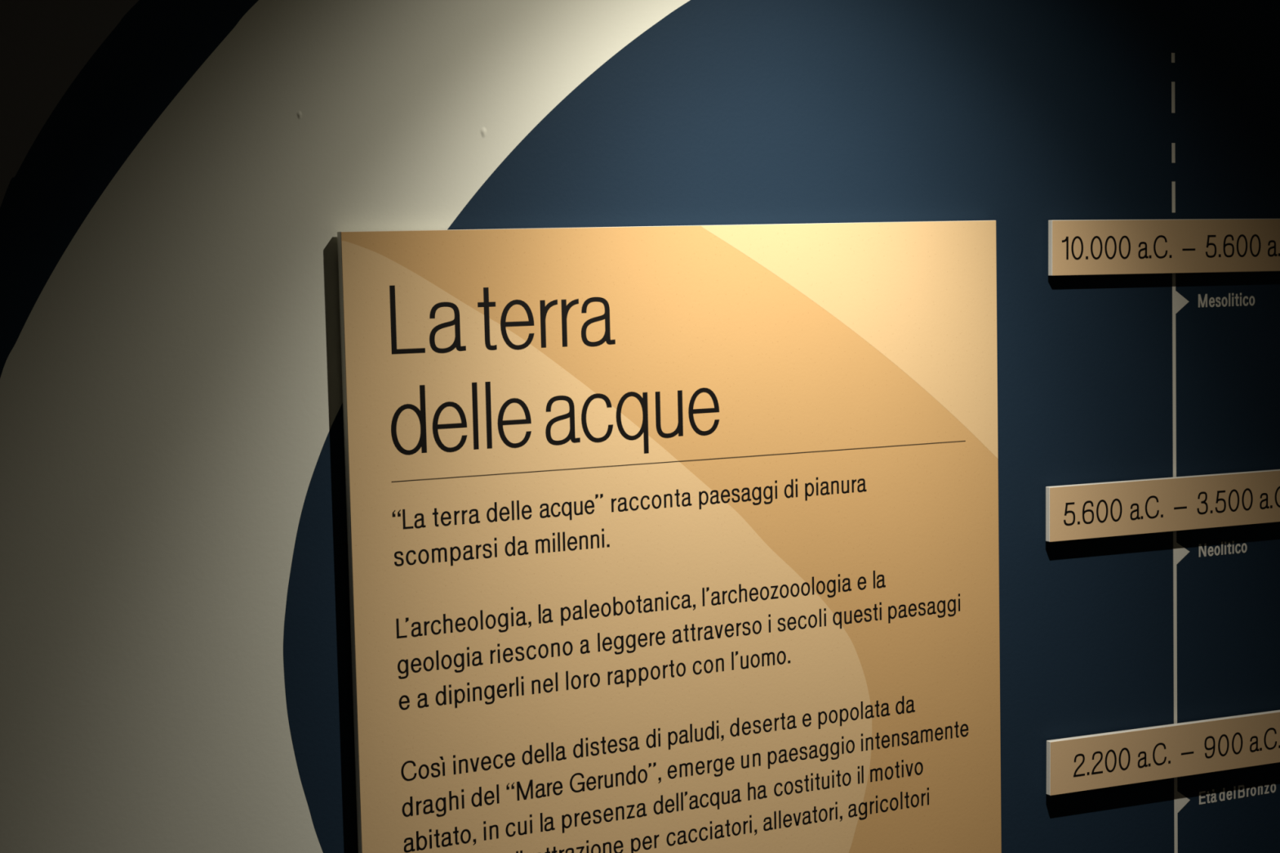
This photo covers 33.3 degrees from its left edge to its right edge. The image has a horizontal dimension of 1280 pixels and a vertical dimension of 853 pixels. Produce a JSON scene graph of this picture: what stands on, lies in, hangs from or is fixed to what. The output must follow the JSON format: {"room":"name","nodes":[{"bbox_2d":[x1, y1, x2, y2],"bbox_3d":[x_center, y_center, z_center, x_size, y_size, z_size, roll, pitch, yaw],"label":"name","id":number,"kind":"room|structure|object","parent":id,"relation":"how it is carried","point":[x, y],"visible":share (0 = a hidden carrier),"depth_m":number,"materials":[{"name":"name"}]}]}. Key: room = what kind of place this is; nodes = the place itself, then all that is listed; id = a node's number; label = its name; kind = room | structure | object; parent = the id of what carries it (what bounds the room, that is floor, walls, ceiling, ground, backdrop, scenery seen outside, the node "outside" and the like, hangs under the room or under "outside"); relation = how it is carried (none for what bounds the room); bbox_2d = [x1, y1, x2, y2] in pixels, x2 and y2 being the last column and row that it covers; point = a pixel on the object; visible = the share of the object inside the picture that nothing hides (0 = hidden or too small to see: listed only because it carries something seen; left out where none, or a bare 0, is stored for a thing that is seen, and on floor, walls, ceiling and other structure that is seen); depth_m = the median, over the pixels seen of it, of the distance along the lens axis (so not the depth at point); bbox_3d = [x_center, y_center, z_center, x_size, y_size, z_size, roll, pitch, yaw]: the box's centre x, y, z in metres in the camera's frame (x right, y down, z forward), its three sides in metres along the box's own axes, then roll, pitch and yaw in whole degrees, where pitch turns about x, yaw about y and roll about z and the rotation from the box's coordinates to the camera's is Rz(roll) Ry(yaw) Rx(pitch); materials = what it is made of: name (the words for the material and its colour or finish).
{"room":"museum","nodes":[
{"label":"museum","id":0,"kind":"room"},
{"bbox_2d":[0,0,1279,852],"bbox_3d":[0.165,-0.065,1.945,5.200,3.000,0.151,-4,5,-26],"label":"wall","id":1,"kind":"structure","parent":0,"point":[180,180],"depth_m":1.69,"materials":[{"name":"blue paint"}]},
{"bbox_2d":[337,220,1001,852],"bbox_3d":[0.052,0.330,1.827,0.611,0.998,0.014,-4,5,-26],"label":"information panel","id":2,"kind":"object","parent":1,"relation":"attached to","point":[683,539],"visible":1,"depth_m":1.79,"materials":[{"name":"beige plastic"}]},
{"bbox_2d":[1045,469,1279,542],"bbox_3d":[0.553,0.071,2.055,0.400,0.051,0.012,-3,5,-26],"label":"plate","id":3,"kind":"object","parent":1,"relation":"attached to","point":[1154,505],"visible":1,"depth_m":2.02,"materials":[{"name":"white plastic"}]},
{"bbox_2d":[1046,710,1279,795],"bbox_3d":[0.557,0.308,2.074,0.400,0.051,0.012,-3,5,-26],"label":"plate","id":4,"kind":"object","parent":1,"relation":"attached to","point":[1128,757],"visible":1,"depth_m":2.04,"materials":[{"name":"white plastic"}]},
{"bbox_2d":[1048,218,1279,275],"bbox_3d":[0.552,-0.172,2.037,0.400,0.051,0.012,-3,5,-26],"label":"plate","id":5,"kind":"object","parent":1,"relation":"attached to","point":[1075,246],"visible":1,"depth_m":2.00,"materials":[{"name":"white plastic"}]},
{"bbox_2d":[1171,53,1275,852],"bbox_3d":[0.569,0.230,2.080,0.130,1.171,0.001,-4,5,-26],"label":"timeline","id":6,"kind":"object","parent":1,"relation":"attached to","point":[1179,301],"visible":1,"depth_m":2.05,"materials":[{"name":"white paint"}]}
]}

